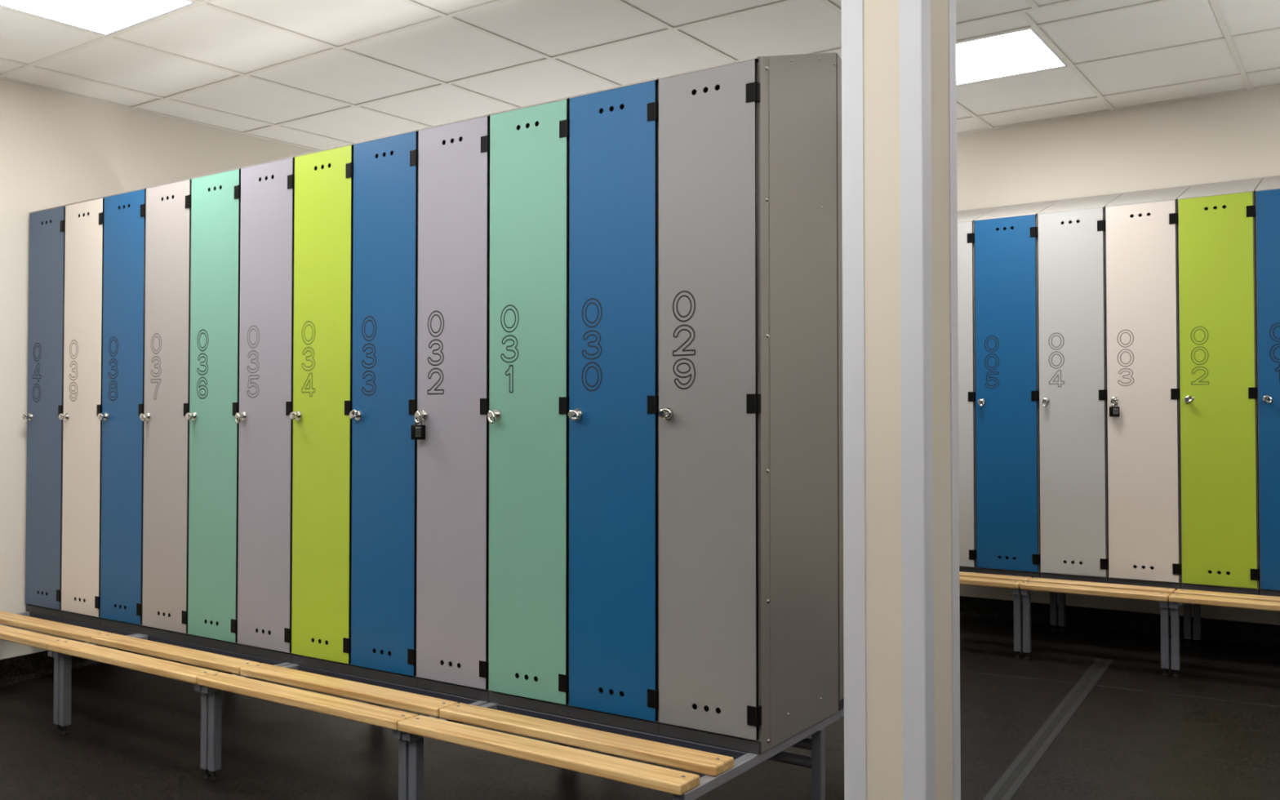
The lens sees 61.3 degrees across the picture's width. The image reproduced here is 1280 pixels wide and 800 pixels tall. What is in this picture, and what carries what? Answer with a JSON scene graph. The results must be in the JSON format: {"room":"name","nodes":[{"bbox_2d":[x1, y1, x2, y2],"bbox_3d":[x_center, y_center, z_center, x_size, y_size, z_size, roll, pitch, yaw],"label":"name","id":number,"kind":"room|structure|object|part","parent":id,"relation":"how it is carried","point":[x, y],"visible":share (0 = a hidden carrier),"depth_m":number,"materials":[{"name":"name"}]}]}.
{"room":"changing room","nodes":[
{"label":"changing room","id":0,"kind":"room"},
{"bbox_2d":[0,79,315,659],"bbox_3d":[-2.901,-0.076,4.516,0.090,2.974,7.412,-1,-1,34],"label":"wall","id":1,"kind":"structure","parent":0,"point":[57,148],"depth_m":4.80,"materials":[{"name":"beige paint"}]},
{"bbox_2d":[0,648,144,685],"bbox_3d":[-2.852,1.171,4.458,0.030,0.283,7.412,-1,-1,34],"label":"baseboard","id":2,"kind":"structure","parent":1,"relation":"attached to","point":[15,669],"depth_m":4.74,"materials":[{"name":"plastic"}]},
{"bbox_2d":[0,76,321,151],"bbox_3d":[-2.857,-1.389,4.512,0.018,0.182,7.412,-1,-1,34],"label":"trim","id":3,"kind":"structure","parent":1,"relation":"attached to","point":[3,77],"depth_m":5.22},
{"bbox_2d":[0,0,1279,150],"bbox_3d":[-0.005,-1.479,2.570,7.120,0.283,7.612,-1,-1,34],"label":"ceiling","id":4,"kind":"structure","parent":0,"point":[320,74],"depth_m":4.43,"materials":[{"name":"tile"}]},
{"bbox_2d":[0,0,195,35],"bbox_3d":[-1.972,-1.401,3.739,0.579,0.019,0.589,-1,-1,34],"label":"recessed light","id":5,"kind":"object","parent":4,"relation":"in","point":[104,17],"visible":1,"depth_m":3.88,"materials":[{"name":"plastic"}]},
{"bbox_2d":[955,28,1067,85],"bbox_3d":[1.452,-1.446,4.601,0.579,0.019,0.589,-1,-1,34],"label":"recessed light","id":6,"kind":"object","parent":4,"relation":"in","point":[1022,51],"visible":0.59,"depth_m":4.55,"materials":[{"name":"plastic"}]},
{"bbox_2d":[0,617,1279,799],"bbox_3d":[-0.005,1.244,2.516,7.120,0.299,7.612,-1,-1,34],"label":"floor","id":7,"kind":"structure","parent":0,"point":[132,735],"depth_m":3.76,"materials":[{"name":"plastic"}]},
{"bbox_2d":[0,610,226,732],"bbox_3d":[-2.268,1.057,4.508,0.895,0.332,0.862,-1,-1,34],"label":"bench","id":8,"kind":"object","parent":7,"relation":"on","point":[64,628],"visible":0.5,"depth_m":4.14,"materials":[{"name":"brown wood"}]},
{"bbox_3d":[-2.618,0.936,4.761,0.030,0.026,0.841,-1,-1,34],"label":"rail","id":9,"kind":"part","parent":8,"relation":"part of","materials":[{"name":"wood"}]},
{"bbox_2d":[22,204,65,617],"bbox_3d":[-2.430,-0.022,4.822,0.302,1.891,0.514,-1,-1,34],"label":"locker","id":10,"kind":"object","parent":8,"relation":"on","point":[46,255],"visible":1,"depth_m":4.63,"materials":[{"name":"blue metal"}]},
{"bbox_3d":[-2.422,-0.891,4.855,0.298,0.151,0.480,-1,-1,34],"label":"roof panel","id":11,"kind":"part","parent":10,"relation":"part of","materials":[{"name":"grey metal"}]},
{"bbox_3d":[-2.125,1.058,3.954,0.030,0.250,0.030,-1,-1,34],"label":"leg","id":12,"kind":"part","parent":8,"relation":"part of","materials":[{"name":"grey metal"}]},
{"bbox_2d":[58,196,104,626],"bbox_3d":[-2.182,-0.025,4.653,0.302,1.891,0.514,-1,-1,34],"label":"locker","id":13,"kind":"object","parent":8,"relation":"on","point":[84,220],"visible":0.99,"depth_m":4.46,"materials":[{"name":"grey metal"}]},
{"bbox_3d":[-2.174,-0.895,4.686,0.298,0.151,0.480,-1,-1,34],"label":"roof panel","id":14,"kind":"part","parent":13,"relation":"part of","materials":[{"name":"grey metal"}]},
{"bbox_3d":[-2.299,0.930,4.466,0.831,0.024,0.030,-1,-1,34],"label":"long rail","id":15,"kind":"part","parent":8,"relation":"part of","materials":[{"name":"beige wood"}]},
{"bbox_3d":[-1.907,0.926,4.277,0.030,0.026,0.841,-1,-1,34],"label":"rail","id":16,"kind":"part","parent":8,"relation":"part of","materials":[{"name":"wood"}]},
{"bbox_2d":[97,187,146,634],"bbox_3d":[-1.934,-0.029,4.484,0.302,1.891,0.514,-1,-1,34],"label":"locker","id":17,"kind":"object","parent":8,"relation":"on","point":[125,213],"visible":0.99,"depth_m":4.29,"materials":[{"name":"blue metal"}]},
{"bbox_3d":[-1.926,-0.898,4.517,0.298,0.151,0.480,-1,-1,34],"label":"roof panel","id":18,"kind":"part","parent":17,"relation":"part of","materials":[{"name":"grey metal"}]},
{"bbox_2d":[48,633,375,777],"bbox_3d":[-1.525,1.047,4.001,0.895,0.332,0.862,-1,-1,34],"label":"bench","id":19,"kind":"object","parent":7,"relation":"on","point":[100,650],"visible":0.71,"depth_m":3.75,"materials":[{"name":"brown wood"}]},
{"bbox_3d":[-2.093,1.058,3.932,0.030,0.250,0.030,-1,-1,34],"label":"leg","id":20,"kind":"part","parent":19,"relation":"part of","materials":[{"name":"grey metal"}]},
{"bbox_3d":[-1.875,0.926,4.255,0.030,0.026,0.841,-1,-1,34],"label":"rail","id":21,"kind":"part","parent":19,"relation":"part of","materials":[{"name":"wood"}]},
{"bbox_2d":[139,177,191,643],"bbox_3d":[-1.686,-0.032,4.316,0.302,1.891,0.514,-1,-1,34],"label":"locker","id":22,"kind":"object","parent":19,"relation":"on","point":[168,205],"visible":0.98,"depth_m":4.12,"materials":[{"name":"grey metal"}]},
{"bbox_3d":[-1.678,-0.901,4.348,0.298,0.151,0.480,-1,-1,34],"label":"roof panel","id":23,"kind":"part","parent":22,"relation":"part of","materials":[{"name":"grey metal"}]},
{"bbox_3d":[-1.381,1.048,3.447,0.030,0.250,0.030,-1,-1,34],"label":"leg","id":24,"kind":"part","parent":19,"relation":"part of","materials":[{"name":"grey metal"}]},
{"bbox_2d":[185,167,241,652],"bbox_3d":[-1.438,-0.035,4.147,0.302,1.891,0.514,-1,-1,34],"label":"locker","id":25,"kind":"object","parent":19,"relation":"on","point":[215,198],"visible":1,"depth_m":3.96,"materials":[{"name":"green metal"}]},
{"bbox_3d":[-1.430,-0.905,4.179,0.298,0.151,0.480,-1,-1,34],"label":"roof panel","id":26,"kind":"part","parent":25,"relation":"part of","materials":[{"name":"grey metal"}]},
{"bbox_3d":[-1.555,0.920,3.959,0.831,0.024,0.030,-1,-1,34],"label":"long rail","id":27,"kind":"part","parent":19,"relation":"part of","materials":[{"name":"beige wood"}]},
{"bbox_3d":[-1.163,0.916,3.770,0.030,0.026,0.841,-1,-1,34],"label":"rail","id":28,"kind":"part","parent":19,"relation":"part of","materials":[{"name":"wood"}]},
{"bbox_2d":[235,155,294,662],"bbox_3d":[-1.190,-0.039,3.978,0.302,1.891,0.514,-1,-1,34],"label":"locker","id":29,"kind":"object","parent":19,"relation":"on","point":[266,348],"visible":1,"depth_m":3.79,"materials":[{"name":"grey metal"}]},
{"bbox_3d":[-1.182,-0.908,4.010,0.298,0.151,0.480,-1,-1,34],"label":"roof panel","id":30,"kind":"part","parent":29,"relation":"part of","materials":[{"name":"grey metal"}]},
{"bbox_2d":[197,662,567,799],"bbox_3d":[-0.781,1.037,3.494,0.895,0.332,0.862,-1,-1,34],"label":"bench","id":31,"kind":"object","parent":7,"relation":"on","point":[383,694],"visible":0.75,"depth_m":3.24,"materials":[{"name":"brown wood"}]},
{"bbox_3d":[-1.349,1.048,3.425,0.030,0.250,0.030,-1,-1,34],"label":"leg","id":32,"kind":"part","parent":31,"relation":"part of","materials":[{"name":"grey metal"}]},
{"bbox_3d":[-1.131,0.916,3.748,0.030,0.026,0.841,-1,-1,34],"label":"rail","id":33,"kind":"part","parent":31,"relation":"part of","materials":[{"name":"wood"}]},
{"bbox_2d":[289,142,353,674],"bbox_3d":[-0.942,-0.042,3.809,0.302,1.891,0.514,-1,-1,34],"label":"locker","id":34,"kind":"object","parent":31,"relation":"on","point":[323,228],"visible":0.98,"depth_m":3.62,"materials":[{"name":"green metal"}]},
{"bbox_3d":[-0.934,-0.911,3.841,0.298,0.151,0.480,-1,-1,34],"label":"roof panel","id":35,"kind":"part","parent":34,"relation":"part of","materials":[{"name":"grey metal"}]},
{"bbox_2d":[349,128,418,687],"bbox_3d":[-0.694,-0.046,3.640,0.302,1.891,0.514,-1,-1,34],"label":"locker","id":36,"kind":"object","parent":31,"relation":"on","point":[385,258],"visible":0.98,"depth_m":3.45,"materials":[{"name":"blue metal"}]},
{"bbox_3d":[-0.686,-0.915,3.672,0.298,0.151,0.480,-1,-1,34],"label":"roof panel","id":37,"kind":"part","parent":36,"relation":"part of","materials":[{"name":"grey metal"}]},
{"bbox_3d":[-0.811,0.910,3.452,0.831,0.024,0.030,-1,-1,34],"label":"long rail","id":38,"kind":"part","parent":31,"relation":"part of","materials":[{"name":"grey metal"}]},
{"bbox_3d":[-0.637,1.038,2.940,0.030,0.250,0.030,-1,-1,34],"label":"leg","id":39,"kind":"part","parent":31,"relation":"part of","materials":[{"name":"grey metal"}]},
{"bbox_3d":[-0.419,0.906,3.263,0.030,0.026,0.841,-1,-1,34],"label":"rail","id":40,"kind":"part","parent":31,"relation":"part of","materials":[{"name":"metal"}]},
{"bbox_2d":[414,114,491,701],"bbox_3d":[-0.446,-0.049,3.471,0.302,1.891,0.514,-1,-1,34],"label":"locker","id":41,"kind":"object","parent":31,"relation":"on","point":[453,359],"visible":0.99,"depth_m":3.28,"materials":[{"name":"grey metal"}]},
{"bbox_2d":[410,417,425,439],"bbox_3d":[-0.684,0.085,3.330,0.043,0.076,0.021,0,-1,20],"label":"padlock","id":42,"kind":"object","parent":41,"relation":"hanging from","point":[417,431],"visible":1,"depth_m":3.32,"materials":[{"name":"black metal"}]},
{"bbox_3d":[-0.682,0.098,3.318,0.021,0.028,0.002,0,-1,20],"label":"plate","id":43,"kind":"part","parent":42,"relation":"part of","materials":[{"name":"silver metal"}]},
{"bbox_3d":[-0.438,-0.918,3.503,0.298,0.151,0.480,-1,-1,34],"label":"roof panel","id":44,"kind":"part","parent":41,"relation":"part of","materials":[{"name":"grey metal"}]},
{"bbox_2d":[397,702,839,799],"bbox_3d":[-0.037,1.027,2.988,0.895,0.332,0.862,-1,-1,34],"label":"bench","id":45,"kind":"object","parent":7,"relation":"on","point":[719,765],"visible":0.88,"depth_m":2.75,"materials":[{"name":"brown wood"}]},
{"bbox_3d":[-0.605,1.037,2.918,0.030,0.250,0.030,-1,-1,34],"label":"leg","id":46,"kind":"part","parent":45,"relation":"part of","materials":[{"name":"grey metal"}]},
{"bbox_3d":[-0.387,0.906,3.241,0.030,0.026,0.841,-1,-1,34],"label":"rail","id":47,"kind":"part","parent":45,"relation":"part of","materials":[{"name":"metal"}]},
{"bbox_2d":[487,97,570,717],"bbox_3d":[-0.199,-0.052,3.302,0.302,1.891,0.514,-1,-1,34],"label":"locker","id":48,"kind":"object","parent":45,"relation":"on","point":[528,418],"visible":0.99,"depth_m":3.11,"materials":[{"name":"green metal"}]},
{"bbox_3d":[-0.191,-0.922,3.334,0.298,0.151,0.480,-1,-1,34],"label":"roof panel","id":49,"kind":"part","parent":48,"relation":"part of","materials":[{"name":"grey metal"}]},
{"bbox_3d":[-0.215,1.041,3.491,0.030,0.234,0.030,-1,-1,34],"label":"leg","id":50,"kind":"part","parent":45,"relation":"part of","materials":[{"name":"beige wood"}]},
{"bbox_2d":[568,77,661,734],"bbox_3d":[0.049,-0.056,3.133,0.302,1.891,0.514,-1,-1,34],"label":"locker","id":51,"kind":"object","parent":45,"relation":"on","point":[613,414],"visible":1,"depth_m":2.94,"materials":[{"name":"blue metal"}]},
{"bbox_3d":[0.057,-0.925,3.166,0.298,0.151,0.480,-1,-1,34],"label":"roof panel","id":52,"kind":"part","parent":51,"relation":"part of","materials":[{"name":"grey metal"}]},
{"bbox_3d":[-0.068,0.900,2.946,0.831,0.024,0.030,-1,-1,34],"label":"long rail","id":53,"kind":"part","parent":45,"relation":"part of","materials":[{"name":"grey metal"}]},
{"bbox_2d":[657,52,839,754],"bbox_3d":[0.300,-0.059,2.967,0.305,1.891,0.521,-1,-1,34],"label":"locker","id":54,"kind":"object","parent":45,"relation":"on","point":[748,520],"visible":1,"depth_m":2.80,"materials":[{"name":"grey metal"}]},
{"bbox_3d":[0.172,-0.004,2.783,0.289,1.702,0.012,-1,-1,34],"label":"door","id":55,"kind":"part","parent":54,"relation":"part of","materials":[{"name":"grey laminate"}]},
{"bbox_3d":[0.305,-0.928,2.997,0.298,0.151,0.480,-1,-1,34],"label":"roof panel","id":56,"kind":"part","parent":54,"relation":"part of","materials":[{"name":"grey metal"}]},
{"bbox_3d":[0.434,-0.061,2.899,0.003,1.888,0.466,-1,-1,34],"label":"panel","id":57,"kind":"part","parent":54,"relation":"part of","materials":[{"name":"grey metal"}]},
{"bbox_3d":[0.325,0.896,2.756,0.030,0.026,0.841,-1,-1,34],"label":"rail","id":58,"kind":"part","parent":45,"relation":"part of","materials":[{"name":"metal"}]},
{"bbox_3d":[0.496,1.031,3.006,0.030,0.234,0.030,-1,-1,34],"label":"leg","id":59,"kind":"part","parent":45,"relation":"part of","materials":[{"name":"grey metal"}]},
{"bbox_2d":[839,707,844,718],"bbox_3d":[0.439,1.029,3.687,0.895,0.313,0.825,-1,-1,34],"label":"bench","id":60,"kind":"object","parent":7,"relation":"on","point":[842,711],"visible":0.02,"depth_m":3.11,"materials":[{"name":"grey metal"}]},
{"bbox_2d":[835,53,844,710],"bbox_3d":[0.583,-0.053,3.389,0.302,1.891,0.488,-1,-1,34],"label":"locker","id":61,"kind":"object","parent":60,"relation":"on","point":[838,60],"visible":0.03,"depth_m":3.12,"materials":[{"name":"grey metal"}]},
{"bbox_2d":[841,0,960,799],"bbox_3d":[0.552,-0.127,2.283,0.175,2.633,0.215,-1,-1,34],"label":"column","id":62,"kind":"structure","parent":7,"relation":"on","point":[901,602],"depth_m":2.20,"materials":[{"name":"beige paint"}]},
{"bbox_2d":[959,571,1057,657],"bbox_3d":[1.676,1.000,5.333,0.599,0.342,0.827,-1,-1,34],"label":"bench","id":63,"kind":"object","parent":7,"relation":"on","point":[1013,582],"visible":0.41,"depth_m":4.92,"materials":[{"name":"brown wood"}]},
{"bbox_2d":[957,206,999,573],"bbox_3d":[1.647,-0.085,5.578,0.302,1.891,0.514,-1,-1,34],"label":"locker","id":64,"kind":"object","parent":63,"relation":"on","point":[966,222],"visible":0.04,"depth_m":5.33,"materials":[{"name":"grey metal"}]},
{"bbox_3d":[1.522,-0.030,5.397,0.289,1.702,0.012,-1,-1,34],"label":"door","id":65,"kind":"part","parent":64,"relation":"part of","materials":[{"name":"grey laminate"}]},
{"bbox_3d":[1.655,-0.954,5.611,0.298,0.151,0.480,-1,-1,34],"label":"roof panel","id":66,"kind":"part","parent":64,"relation":"part of","materials":[{"name":"grey metal"}]},
{"bbox_2d":[973,200,1059,577],"bbox_3d":[1.897,-0.088,5.408,0.302,1.891,0.514,-1,-1,34],"label":"locker","id":67,"kind":"object","parent":63,"relation":"on","point":[1006,237],"visible":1,"depth_m":5.22,"materials":[{"name":"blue metal"}]},
{"bbox_3d":[1.905,-0.957,5.441,0.298,0.151,0.480,-1,-1,34],"label":"roof panel","id":68,"kind":"part","parent":67,"relation":"part of","materials":[{"name":"grey metal"}]},
{"bbox_3d":[1.707,1.003,4.877,0.030,0.260,0.030,-1,-1,34],"label":"leg","id":69,"kind":"part","parent":63,"relation":"part of","materials":[{"name":"grey metal"}]},
{"bbox_3d":[2.077,1.006,5.421,0.030,0.244,0.030,-1,-1,34],"label":"leg","id":70,"kind":"part","parent":63,"relation":"part of","materials":[{"name":"grey metal"}]},
{"bbox_2d":[982,657,1112,799],"bbox_3d":[1.380,1.168,3.703,0.068,0.067,2.632,-1,-1,32],"label":"floor drain","id":71,"kind":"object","parent":7,"relation":"on","point":[1006,787],"depth_m":3.74,"materials":[{"name":"grey metal"}]},
{"bbox_2d":[1019,577,1191,675],"bbox_3d":[2.175,0.994,4.993,0.599,0.342,0.827,-1,-1,34],"label":"bench","id":72,"kind":"object","parent":7,"relation":"on","point":[1062,587],"visible":0.84,"depth_m":4.76,"materials":[{"name":"brown wood"}]},
{"bbox_3d":[1.739,1.003,4.855,0.030,0.260,0.030,-1,-1,34],"label":"leg","id":73,"kind":"part","parent":72,"relation":"part of","materials":[{"name":"grey metal"}]},
{"bbox_3d":[1.947,0.866,5.163,0.030,0.026,0.806,-1,-1,34],"label":"rail","id":74,"kind":"part","parent":72,"relation":"part of","materials":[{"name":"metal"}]},
{"bbox_3d":[2.110,1.006,5.399,0.030,0.244,0.030,-1,-1,34],"label":"leg","id":75,"kind":"part","parent":72,"relation":"part of","materials":[{"name":"grey metal"}]},
{"bbox_2d":[1037,192,1123,583],"bbox_3d":[2.147,-0.091,5.238,0.302,1.891,0.514,-1,-1,34],"label":"locker","id":76,"kind":"object","parent":72,"relation":"on","point":[1073,442],"visible":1,"depth_m":5.05,"materials":[{"name":"grey metal"}]},
{"bbox_3d":[2.155,-0.961,5.271,0.298,0.151,0.480,-1,-1,34],"label":"roof panel","id":77,"kind":"part","parent":76,"relation":"part of","materials":[{"name":"grey metal"}]},
{"bbox_2d":[1104,185,1191,590],"bbox_3d":[2.396,-0.095,5.068,0.302,1.891,0.514,-1,-1,34],"label":"locker","id":78,"kind":"object","parent":72,"relation":"on","point":[1144,523],"visible":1,"depth_m":4.88,"materials":[{"name":"grey metal"}]},
{"bbox_2d":[1109,401,1119,417],"bbox_3d":[2.163,0.039,4.924,0.043,0.076,0.021,-1,-1,26],"label":"padlock","id":79,"kind":"object","parent":78,"relation":"hanging from","point":[1114,411],"visible":1,"depth_m":4.92,"materials":[{"name":"black metal"}]},
{"bbox_3d":[2.165,0.052,4.912,0.021,0.028,0.002,-1,-1,26],"label":"plate","id":80,"kind":"part","parent":79,"relation":"part of","materials":[{"name":"metal"}]},
{"bbox_3d":[2.404,-0.964,5.101,0.298,0.151,0.480,-1,-1,34],"label":"roof panel","id":81,"kind":"part","parent":78,"relation":"part of","materials":[{"name":"grey metal"}]},
{"bbox_3d":[2.206,0.997,4.537,0.030,0.260,0.030,-1,-1,34],"label":"leg","id":82,"kind":"part","parent":72,"relation":"part of","materials":[{"name":"grey metal"}]},
{"bbox_3d":[2.577,1.000,5.080,0.030,0.244,0.030,-1,-1,34],"label":"leg","id":83,"kind":"part","parent":72,"relation":"part of","materials":[{"name":"grey metal"}]},
{"bbox_2d":[960,671,1279,706],"bbox_3d":[1.363,1.170,4.606,6.829,0.020,0.121,-1,-1,29],"label":"trim","id":84,"kind":"structure","parent":7,"relation":"on","point":[961,671],"depth_m":4.31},
{"bbox_2d":[1168,588,1279,676],"bbox_3d":[2.674,0.987,4.653,0.599,0.342,0.827,-1,-1,34],"label":"bench","id":85,"kind":"object","parent":7,"relation":"on","point":[1196,597],"visible":0.88,"depth_m":4.50,"materials":[{"name":"brown wood"}]},
{"bbox_3d":[2.238,0.996,4.515,0.030,0.260,0.030,-1,-1,34],"label":"leg","id":86,"kind":"part","parent":85,"relation":"part of","materials":[{"name":"grey metal"}]},
{"bbox_3d":[2.609,0.999,5.059,0.030,0.244,0.030,-1,-1,34],"label":"leg","id":87,"kind":"part","parent":85,"relation":"part of","materials":[{"name":"grey metal"}]},
{"bbox_2d":[1177,177,1262,595],"bbox_3d":[2.646,-0.098,4.898,0.302,1.891,0.514,-1,-1,34],"label":"locker","id":88,"kind":"object","parent":85,"relation":"on","point":[1217,261],"visible":0.99,"depth_m":4.71,"materials":[{"name":"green metal"}]},
{"bbox_3d":[2.654,-0.968,4.930,0.298,0.151,0.480,-1,-1,34],"label":"roof panel","id":89,"kind":"part","parent":88,"relation":"part of","materials":[{"name":"grey metal"}]},
{"bbox_2d":[1254,175,1279,596],"bbox_3d":[2.896,-0.102,4.728,0.302,1.891,0.514,-1,-1,34],"label":"locker","id":90,"kind":"object","parent":85,"relation":"on","point":[1268,192],"visible":1,"depth_m":4.60,"materials":[{"name":"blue metal"}]},
{"bbox_3d":[2.904,-0.971,4.760,0.298,0.151,0.480,-1,-1,34],"label":"roof panel","id":91,"kind":"part","parent":90,"relation":"part of","materials":[{"name":"grey metal"}]},
{"bbox_2d":[956,85,1279,625],"bbox_3d":[2.108,-0.141,5.644,7.100,2.802,0.090,-1,-1,34],"label":"wall","id":92,"kind":"structure","parent":0,"point":[1235,135],"depth_m":5.39,"materials":[{"name":"beige paint"}]},
{"bbox_2d":[956,83,1279,134],"bbox_3d":[2.077,-1.454,5.625,6.920,0.008,0.018,-1,-1,34],"label":"trim","id":93,"kind":"structure","parent":92,"relation":"attached to","point":[1277,84],"depth_m":5.38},
{"bbox_2d":[959,595,1279,649],"bbox_3d":[2.074,1.106,5.569,6.920,0.109,0.030,-1,-1,34],"label":"baseboard","id":94,"kind":"structure","parent":92,"relation":"attached to","point":[1212,630],"depth_m":5.35,"materials":[{"name":"plastic"}]}
]}

